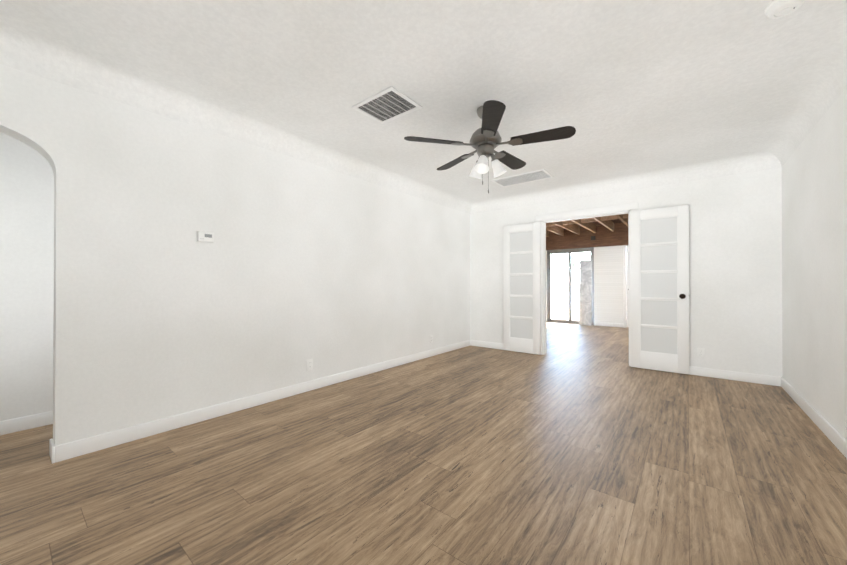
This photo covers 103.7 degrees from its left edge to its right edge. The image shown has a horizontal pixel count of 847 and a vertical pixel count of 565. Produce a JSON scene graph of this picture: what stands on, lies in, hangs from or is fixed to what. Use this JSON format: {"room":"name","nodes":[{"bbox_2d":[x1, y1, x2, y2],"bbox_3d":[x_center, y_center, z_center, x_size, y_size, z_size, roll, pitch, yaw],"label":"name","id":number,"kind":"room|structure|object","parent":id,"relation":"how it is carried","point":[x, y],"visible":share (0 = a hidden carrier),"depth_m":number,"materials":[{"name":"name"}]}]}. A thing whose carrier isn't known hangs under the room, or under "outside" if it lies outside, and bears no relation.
{"room":"empty living room","nodes":[
{"label":"empty living room","id":0,"kind":"room"},
{"bbox_2d":[0,132,53,420],"bbox_3d":[-3.048,-0.144,2.503,0.150,2.480,2.900,0,0,38],"label":"wall","id":1,"kind":"structure","parent":0,"point":[26,265],"depth_m":2.48,"materials":[{"name":"paint"}]},
{"bbox_2d":[0,411,52,434],"bbox_3d":[-3.030,1.046,2.388,0.014,0.100,2.750,0,0,38],"label":"baseboard","id":2,"kind":"structure","parent":1,"relation":"attached to","point":[24,423],"depth_m":2.47,"materials":[{"name":"white paint"}]},
{"bbox_2d":[0,64,469,445],"bbox_3d":[-1.259,-0.140,3.387,0.150,2.480,6.810,0,0,38],"label":"wall","id":3,"kind":"structure","parent":0,"point":[159,312],"depth_m":2.66,"materials":[{"name":"paint"}]},
{"bbox_2d":[49,439,54,463],"bbox_3d":[-2.306,1.044,2.065,0.178,0.100,0.014,0,0,38],"label":"baseboard","id":4,"kind":"structure","parent":3,"relation":"attached to","point":[51,449],"depth_m":2.02,"materials":[{"name":"white paint"}]},
{"bbox_2d":[196,230,213,242],"bbox_3d":[-1.734,-0.363,2.647,0.028,0.090,0.124,0,0,38],"label":"thermostat","id":5,"kind":"object","parent":3,"relation":"attached to","point":[204,236],"visible":1,"depth_m":2.64,"materials":[{"name":"white plastic"}]},
{"bbox_2d":[0,22,472,213],"bbox_3d":[-1.138,-1.300,3.296,0.160,0.160,6.510,0,0,38],"label":"trim","id":6,"kind":"structure","parent":3,"relation":"attached to","point":[27,52],"depth_m":2.48,"materials":[{"name":"paint"}]},
{"bbox_2d":[55,340,469,462],"bbox_3d":[-0.703,1.053,3.949,0.014,0.100,4.930,0,0,38],"label":"baseboard","id":7,"kind":"structure","parent":3,"relation":"attached to","point":[73,449],"depth_m":2.69,"materials":[{"name":"white paint"}]},
{"bbox_2d":[307,359,312,370],"bbox_3d":[-1.156,0.840,3.384,0.009,0.114,0.070,0,0,38],"label":"electrical outlet","id":8,"kind":"object","parent":3,"relation":"attached to","point":[309,364],"visible":1,"depth_m":3.38,"materials":[{"name":"white plastic"}]},
{"bbox_2d":[0,322,846,564],"bbox_3d":[1.516,1.143,4.044,5.370,0.080,11.300,0,0,38],"label":"floor","id":9,"kind":"structure","parent":0,"point":[576,444],"depth_m":1.86,"materials":[{"name":"brown wood"}]},
{"bbox_2d":[579,260,591,325],"bbox_3d":[4.286,0.266,8.795,0.300,1.720,0.024,0,-4,38],"label":"marble slab","id":10,"kind":"object","parent":9,"relation":"on","point":[585,300],"visible":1,"depth_m":8.78,"materials":[{"name":"white stone"}]},
{"bbox_2d":[0,0,846,201],"bbox_3d":[-0.046,-1.444,2.428,4.950,0.120,6.810,0,0,38],"label":"ceiling","id":11,"kind":"structure","parent":0,"point":[625,87],"depth_m":2.14,"materials":[{"name":"paint"}]},
{"bbox_2d":[351,86,421,123],"bbox_3d":[-0.288,-1.377,2.614,0.440,0.011,0.350,0,0,38],"label":"ceiling vent","id":12,"kind":"object","parent":11,"relation":"in","point":[391,103],"visible":1,"depth_m":2.60,"materials":[{"name":"white metal"}]},
{"bbox_2d":[404,100,575,192],"bbox_3d":[0.532,-1.047,2.691,1.258,0.672,1.219,0,0,38],"label":"fan","id":13,"kind":"object","parent":11,"relation":"hanging from","point":[485,140],"visible":1,"depth_m":2.57,"materials":[{"name":"black wood"}]},
{"bbox_2d":[491,169,553,186],"bbox_3d":[1.299,-1.369,4.393,0.710,0.011,0.380,0,0,38],"label":"air vent","id":14,"kind":"object","parent":11,"relation":"attached to","point":[541,174],"visible":1,"depth_m":4.37,"materials":[{"name":"white metal"}]},
{"bbox_2d":[764,0,804,18],"bbox_3d":[1.794,-1.376,1.649,0.144,0.064,0.144,0,0,38],"label":"smoke detector","id":15,"kind":"object","parent":11,"relation":"attached to","point":[775,9],"visible":1,"depth_m":1.64,"materials":[{"name":"white plastic"}]},
{"bbox_2d":[546,223,627,321],"bbox_3d":[5.031,-0.188,8.377,4.950,2.620,0.150,0,0,38],"label":"wall","id":16,"kind":"structure","parent":0,"point":[617,226],"depth_m":8.85,"materials":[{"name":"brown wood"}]},
{"bbox_2d":[547,247,593,324],"bbox_3d":[4.038,0.101,9.159,1.220,2.050,0.080,0,0,38],"label":"sliding glass door","id":17,"kind":"structure","parent":16,"relation":"in","point":[570,283],"depth_m":9.16,"materials":[{"name":"glass"}]},
{"bbox_2d":[546,229,627,249],"bbox_3d":[5.013,-1.118,8.357,4.950,0.380,0.210,0,0,38],"label":"header beam","id":18,"kind":"structure","parent":0,"point":[603,239],"depth_m":8.77,"materials":[{"name":"brown wood"}]},
{"bbox_2d":[576,219,622,226],"bbox_3d":[3.681,-1.530,6.684,5.250,0.050,4.490,0,0,38],"label":"deck","id":19,"kind":"object","parent":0,"point":[613,221],"depth_m":8.30,"materials":[{"name":"brown wood"}]},
{"bbox_2d":[546,214,627,226],"bbox_3d":[3.983,-1.419,7.063,4.950,0.170,0.080,0,0,38],"label":"cross beam","id":20,"kind":"structure","parent":19,"relation":"attached to","point":[603,218],"depth_m":7.29,"materials":[{"name":"brown wood"}]},
{"bbox_2d":[546,214,627,236],"bbox_3d":[3.627,-1.401,6.611,4.499,0.210,4.250,0,0,38],"label":"beams","id":21,"kind":"structure","parent":19,"relation":"attached to","point":[575,228],"depth_m":8.09,"materials":[{"name":"brown wood"}]},
{"bbox_2d":[594,245,623,324],"bbox_3d":[4.781,0.098,8.574,0.670,2.050,0.150,0,0,38],"label":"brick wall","id":22,"kind":"structure","parent":0,"point":[608,283],"depth_m":8.51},
{"bbox_2d":[595,322,623,326],"bbox_3d":[4.738,1.073,8.500,0.650,0.100,0.014,0,0,38],"label":"baseboard next far","id":23,"kind":"structure","parent":22,"relation":"attached to","point":[609,324],"depth_m":8.48,"materials":[{"name":"white paint"}]},
{"bbox_2d":[470,168,782,376],"bbox_3d":[2.359,-0.134,4.765,3.800,2.480,0.150,0,0,38],"label":"wall","id":24,"kind":"structure","parent":0,"point":[735,272],"depth_m":3.84,"materials":[{"name":"paint"}]},
{"bbox_2d":[470,340,503,349],"bbox_3d":[1.275,1.060,5.517,1.160,0.100,0.014,0,0,38],"label":"baseboard","id":25,"kind":"structure","parent":24,"relation":"attached to","point":[493,345],"depth_m":5.66,"materials":[{"name":"white paint"}]},
{"bbox_2d":[503,222,540,354],"bbox_3d":[1.552,0.090,5.254,0.605,2.020,0.035,0,0,38],"label":"french door","id":26,"kind":"structure","parent":24,"relation":"in","point":[522,281],"depth_m":5.24,"materials":[{"name":"paint"}]},
{"bbox_2d":[536,202,637,365],"bbox_3d":[2.316,0.034,4.798,1.340,2.145,0.186,0,0,38],"label":"door frame","id":27,"kind":"structure","parent":24,"relation":"attached to","point":[590,213],"depth_m":4.85,"materials":[{"name":"white paint"}]},
{"bbox_2d":[470,152,781,213],"bbox_3d":[2.263,-1.294,4.649,3.800,0.160,0.160,0,0,38],"label":"trim","id":28,"kind":"structure","parent":24,"relation":"attached to","point":[752,162],"depth_m":4.26,"materials":[{"name":"paint"}]},
{"bbox_2d":[630,205,688,373],"bbox_3d":[2.913,0.085,4.130,0.607,2.020,0.101,0,0,38],"label":"french door","id":29,"kind":"structure","parent":24,"relation":"in","point":[659,263],"depth_m":4.14,"materials":[{"name":"paint"}]},
{"bbox_2d":[689,366,780,385],"bbox_3d":[3.298,1.052,3.908,1.270,0.100,0.014,0,0,38],"label":"baseboard","id":30,"kind":"structure","parent":24,"relation":"attached to","point":[742,376],"depth_m":3.73,"materials":[{"name":"white paint"}]},
{"bbox_2d":[782,87,846,439],"bbox_3d":[1.833,-0.151,0.929,0.150,2.480,6.810,0,0,38],"label":"wall","id":31,"kind":"structure","parent":0,"point":[814,267],"depth_m":2.54,"materials":[{"name":"paint"}]},
{"bbox_2d":[763,4,846,166],"bbox_3d":[1.712,-1.310,1.031,0.160,0.160,6.510,0,0,38],"label":"trim","id":32,"kind":"structure","parent":31,"relation":"attached to","point":[822,87],"depth_m":2.36,"materials":[{"name":"paint"}]},
{"bbox_2d":[781,377,846,457],"bbox_3d":[1.769,1.039,0.975,0.014,0.100,6.510,0,0,38],"label":"baseboard","id":33,"kind":"structure","parent":31,"relation":"attached to","point":[837,439],"depth_m":2.51,"materials":[{"name":"white paint"}]},
{"label":"outside","id":34,"kind":"structure","parent":0,"visible":0},
{"bbox_2d":[551,308,578,320],"bbox_3d":[7.264,1.200,12.344,14.000,0.080,8.850,0,0,38],"label":"ground","id":35,"kind":"structure","parent":34,"point":[565,314],"depth_m":12.04,"materials":[{"name":"beige"}]},
{"bbox_2d":[551,269,579,308],"bbox_3d":[8.213,0.280,13.542,14.000,1.770,0.200,0,0,38],"label":"wall","id":36,"kind":"structure","parent":35,"relation":"on","point":[562,299],"depth_m":14.94,"materials":[{"name":"white"}]},
{"bbox_2d":[556,252,590,267],"bbox_3d":[7.502,-0.716,15.157,2.812,3.741,0.633,0,0,38],"label":"tree","id":37,"kind":"object","parent":35,"relation":"on","point":[573,264],"depth_m":15.55,"materials":[{"name":"grey plant"}]},
{"bbox_3d":[6.374,0.093,7.308,1.520,2.050,0.150,0,0,38],"label":"wall","id":38,"kind":"structure","parent":0,"visible":0},
{"bbox_2d":[623,245,626,327],"bbox_3d":[5.407,0.096,8.068,0.940,2.050,0.165,0,0,38],"label":"door frame","id":39,"kind":"structure","parent":38,"relation":"attached to","point":[625,283],"depth_m":8.28,"materials":[{"name":"white paint"}]},
{"bbox_2d":[627,245,628,326],"bbox_3d":[5.375,0.095,8.028,0.812,2.039,0.106,0,0,38],"label":"door","id":40,"kind":"structure","parent":38,"relation":"in","point":[627,290],"depth_m":8.28,"materials":[{"name":"paint"}]}
]}

